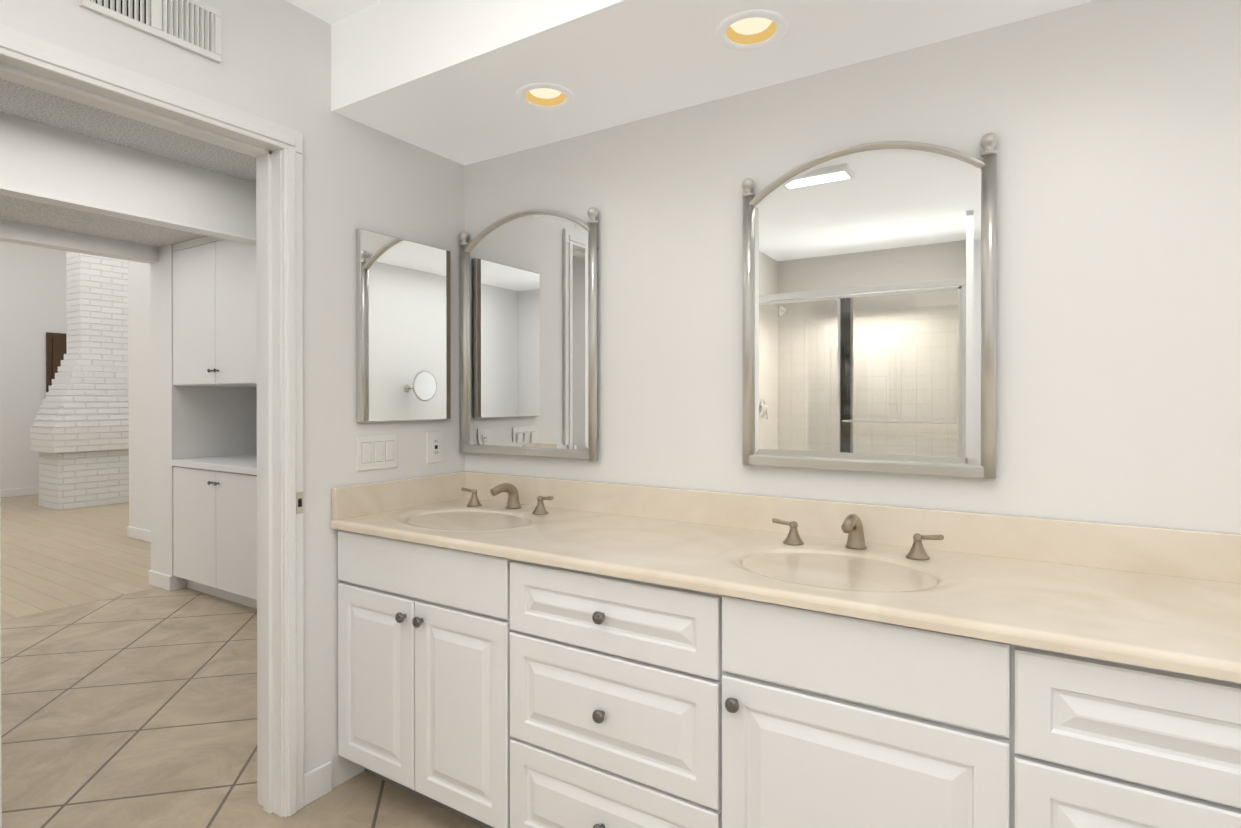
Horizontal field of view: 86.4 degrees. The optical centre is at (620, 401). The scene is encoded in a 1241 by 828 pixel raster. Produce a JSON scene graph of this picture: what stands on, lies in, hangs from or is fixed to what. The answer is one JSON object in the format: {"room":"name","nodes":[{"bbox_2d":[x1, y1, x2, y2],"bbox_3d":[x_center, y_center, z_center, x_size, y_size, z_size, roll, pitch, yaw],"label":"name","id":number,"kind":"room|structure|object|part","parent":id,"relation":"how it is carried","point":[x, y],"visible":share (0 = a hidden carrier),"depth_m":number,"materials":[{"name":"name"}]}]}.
{"room":"bathroom","nodes":[
{"label":"bathroom","id":0,"kind":"room"},
{"bbox_2d":[0,241,65,489],"bbox_3d":[-8.018,-0.626,7.812,0.150,3.650,9.400,0,0,32],"label":"wall","id":1,"kind":"structure","parent":0,"point":[32,295],"depth_m":8.39,"materials":[{"name":"white paint"}]},
{"bbox_2d":[1,487,38,497],"bbox_3d":[-8.892,1.157,6.276,0.014,0.095,5.460,0,0,32],"label":"baseboard","id":2,"kind":"structure","parent":1,"relation":"attached to","point":[32,490],"depth_m":8.34,"materials":[{"name":"white paint"}]},
{"bbox_2d":[46,332,66,391],"bbox_3d":[-7.325,0.151,8.737,0.039,2.090,0.420,0,0,32],"label":"room door","id":3,"kind":"structure","parent":1,"relation":"in","point":[56,347],"depth_m":8.61,"materials":[{"name":"brown wood"}]},
{"bbox_2d":[1,494,155,620],"bbox_3d":[-5.467,1.235,6.213,6.180,0.060,9.400,0,0,32],"label":"floor","id":4,"kind":"structure","parent":0,"point":[51,559],"depth_m":5.14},
{"bbox_2d":[30,251,128,509],"bbox_3d":[-6.099,-0.548,7.868,0.640,3.495,1.270,0,0,32],"label":"fireplace","id":5,"kind":"object","parent":4,"relation":"on","point":[79,434],"visible":0.75,"depth_m":7.61,"materials":[{"name":"white brick"}]},
{"bbox_2d":[0,220,158,263],"bbox_3d":[-3.461,-1.671,3.700,0.120,1.530,1.500,0,0,32],"label":"wall","id":6,"kind":"structure","parent":0,"point":[25,234],"depth_m":3.94,"materials":[{"name":"white paint"}]},
{"bbox_2d":[0,195,206,246],"bbox_3d":[-3.048,-1.342,3.146,1.170,0.685,3.200,0,0,32],"label":"ceiling","id":7,"kind":"structure","parent":0,"point":[22,211],"depth_m":3.72,"materials":[{"name":"white paint"}]},
{"bbox_2d":[0,78,255,182],"bbox_3d":[-1.968,-1.431,2.112,1.600,0.500,2.600,0,0,32],"label":"ceiling","id":8,"kind":"structure","parent":0,"point":[34,105],"depth_m":2.89,"materials":[{"name":"white paint"}]},
{"bbox_2d":[0,113,255,237],"bbox_3d":[-2.679,-1.282,2.560,0.080,0.800,2.600,0,0,32],"label":"wall","id":9,"kind":"structure","parent":8,"relation":"attached to","point":[43,159],"depth_m":3.06,"materials":[{"name":"white paint"}]},
{"bbox_2d":[0,185,255,244],"bbox_3d":[-2.679,-0.875,2.561,0.110,0.015,2.600,0,0,32],"label":"trim","id":10,"kind":"structure","parent":9,"relation":"attached to","point":[70,204],"depth_m":3.07,"materials":[{"name":"white paint"}]},
{"bbox_2d":[128,261,150,530],"bbox_3d":[-2.981,-0.616,5.068,3.220,3.650,0.120,0,0,32],"label":"wall","id":11,"kind":"structure","parent":0,"point":[139,397],"depth_m":5.76,"materials":[{"name":"white paint"}]},
{"bbox_2d":[127,526,150,542],"bbox_3d":[-3.588,1.160,5.377,1.870,0.095,0.014,0,0,32],"label":"baseboard","id":12,"kind":"structure","parent":11,"relation":"attached to","point":[132,532],"depth_m":5.74,"materials":[{"name":"white paint"}]},
{"bbox_2d":[150,244,256,590],"bbox_3d":[-2.830,-0.614,4.547,0.290,3.650,0.600,0,0,32],"label":"wall","id":13,"kind":"structure","parent":0,"point":[196,421],"depth_m":4.32,"materials":[{"name":"white paint"}]},
{"bbox_2d":[149,570,171,590],"bbox_3d":[-2.994,1.164,4.294,0.288,0.095,0.014,0,0,32],"label":"baseboard","id":14,"kind":"structure","parent":13,"relation":"attached to","point":[157,579],"depth_m":4.28,"materials":[{"name":"white paint"}]},
{"bbox_2d":[0,0,464,787],"bbox_3d":[-1.015,-0.230,2.015,0.120,2.900,1.356,0,0,32],"label":"wall","id":15,"kind":"structure","parent":0,"point":[357,175],"depth_m":2.05,"materials":[{"name":"white paint"}]},
{"bbox_2d":[79,0,220,62],"bbox_3d":[-1.162,-0.984,1.654,0.012,0.140,0.310,0,0,32],"label":"air vent","id":16,"kind":"object","parent":15,"relation":"in","point":[193,26],"visible":1,"depth_m":1.69,"materials":[{"name":"white plastic"}]},
{"bbox_2d":[0,24,303,827],"bbox_3d":[-1.209,0.210,1.703,0.158,2.022,0.745,0,0,32],"label":"door frame","id":17,"kind":"structure","parent":15,"relation":"attached to","point":[43,65],"depth_m":1.94,"materials":[{"name":"white paint"}]},
{"bbox_2d":[296,491,302,513],"bbox_3d":[-0.955,0.302,1.968,0.002,0.065,0.022,0,0,32],"label":"strike plate","id":18,"kind":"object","parent":17,"relation":"attached to","point":[299,502],"depth_m":1.97,"materials":[{"name":"silver metal"}]},
{"bbox_2d":[357,433,397,470],"bbox_3d":[-0.811,0.169,2.215,0.013,0.116,0.160,0,0,32],"label":"switch plate","id":19,"kind":"object","parent":15,"relation":"attached to","point":[377,451],"visible":1,"depth_m":2.21,"materials":[{"name":"white plastic"}]},
{"bbox_2d":[331,471,462,522],"bbox_3d":[-0.751,0.322,2.299,0.020,0.102,0.550,0,0,32],"label":"backsplash","id":20,"kind":"structure","parent":15,"relation":"attached to","point":[353,501],"depth_m":2.25,"materials":[{"name":"beige stone"}]},
{"bbox_2d":[356,228,450,422],"bbox_3d":[-0.747,-0.246,2.308,0.022,0.630,0.390,0,0,32],"label":"medicine cabinet mirror","id":21,"kind":"object","parent":15,"relation":"attached to","point":[403,335],"visible":0.98,"depth_m":2.28,"materials":[{"name":"silver mirror"}]},
{"bbox_2d":[427,431,442,463],"bbox_3d":[-0.680,0.168,2.427,0.009,0.116,0.076,0,0,32],"label":"outlet","id":22,"kind":"object","parent":15,"relation":"attached to","point":[434,446],"visible":1,"depth_m":2.42,"materials":[{"name":"white plastic"}]},
{"bbox_2d":[1,587,483,827],"bbox_3d":[-1.325,1.252,1.321,6.040,0.060,4.770,0,0,32],"label":"floor","id":23,"kind":"structure","parent":0,"point":[137,709],"depth_m":2.47,"materials":[{"name":"beige tile"}]},
{"bbox_2d":[171,236,256,608],"bbox_3d":[-2.266,0.106,4.179,1.056,2.213,0.622,0,0,32],"label":"tall cabinet","id":24,"kind":"object","parent":23,"relation":"on","point":[215,497],"visible":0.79,"depth_m":3.95,"materials":[{"name":"white paint"}]},
{"bbox_3d":[-2.423,0.153,3.929,0.094,0.693,0.030,0,0,32],"label":"knob","id":25,"kind":"part","parent":24,"relation":"part of","materials":[{"name":"silver metal"}]},
{"bbox_2d":[331,523,1240,827],"bbox_3d":[0.488,0.811,1.526,2.942,0.820,0.582,0,0,32],"label":"bathroom vanity","id":26,"kind":"object","parent":23,"relation":"on","point":[595,655],"depth_m":1.38,"materials":[{"name":"white paint"}]},
{"bbox_2d":[335,499,1240,674],"bbox_3d":[0.490,0.392,1.528,2.942,0.014,0.574,0,0,32],"label":"countertop","id":27,"kind":"structure","parent":26,"relation":"on","point":[1183,621],"depth_m":1.41,"materials":[{"name":"beige stone"}]},
{"bbox_2d":[461,483,552,513],"bbox_3d":[-0.393,0.325,2.264,0.414,0.090,0.130,0,0,32],"label":"faucet","id":28,"kind":"object","parent":27,"relation":"on","point":[511,490],"visible":1,"depth_m":2.27,"materials":[{"name":"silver metal"}]},
{"bbox_2d":[772,514,943,559],"bbox_3d":[0.580,0.327,1.652,0.414,0.090,0.130,0,0,32],"label":"faucet","id":29,"kind":"object","parent":27,"relation":"on","point":[852,526],"visible":1,"depth_m":1.66,"materials":[{"name":"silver metal"}]},
{"bbox_2d":[285,0,380,24],"bbox_3d":[-0.492,-1.423,-0.040,2.950,0.500,3.130,0,0,32],"label":"ceiling","id":30,"kind":"structure","parent":0,"point":[331,12],"depth_m":1.98,"materials":[{"name":"white paint"}]},
{"bbox_2d":[331,0,1095,164],"bbox_3d":[0.493,-1.294,1.527,2.950,0.770,0.570,0,0,32],"label":"ceiling","id":31,"kind":"structure","parent":0,"point":[448,79],"depth_m":1.80,"materials":[{"name":"white paint"}]},
{"bbox_2d":[516,83,574,109],"bbox_3d":[-0.225,-0.930,1.974,0.176,0.050,0.176,0,0,32],"label":"recessed light","id":32,"kind":"object","parent":31,"relation":"in","point":[547,96],"visible":0.75,"depth_m":1.99,"materials":[{"name":"white paint"}]},
{"bbox_2d":[715,10,787,49],"bbox_3d":[0.320,-0.929,1.619,0.176,0.050,0.176,0,0,32],"label":"recessed light","id":33,"kind":"object","parent":31,"relation":"in","point":[747,30],"visible":0.85,"depth_m":1.63,"materials":[{"name":"white paint"}]},
{"bbox_2d":[464,0,1240,533],"bbox_3d":[0.730,-0.230,1.907,3.190,2.900,0.320,0,0,32],"label":"wall","id":34,"kind":"structure","parent":0,"point":[1114,126],"depth_m":1.57,"materials":[{"name":"white paint"}]},
{"bbox_2d":[459,207,597,461],"bbox_3d":[-0.343,-0.239,2.367,0.633,0.884,0.044,0,0,32],"label":"arched mirror","id":35,"kind":"object","parent":34,"relation":"attached to","point":[528,332],"visible":0.96,"depth_m":2.35,"materials":[{"name":"silver mirror"}]},
{"bbox_2d":[463,471,1240,586],"bbox_3d":[0.638,0.324,1.762,2.942,0.102,0.020,0,0,32],"label":"backsplash","id":36,"kind":"structure","parent":34,"relation":"attached to","point":[1198,556],"depth_m":1.67,"materials":[{"name":"beige stone"}]},
{"bbox_2d":[742,133,997,480],"bbox_3d":[0.630,-0.243,1.755,0.647,0.870,0.044,0,0,32],"label":"arched mirror","id":37,"kind":"object","parent":34,"relation":"attached to","point":[869,312],"visible":0.96,"depth_m":1.73,"materials":[{"name":"silver mirror"}]}
]}

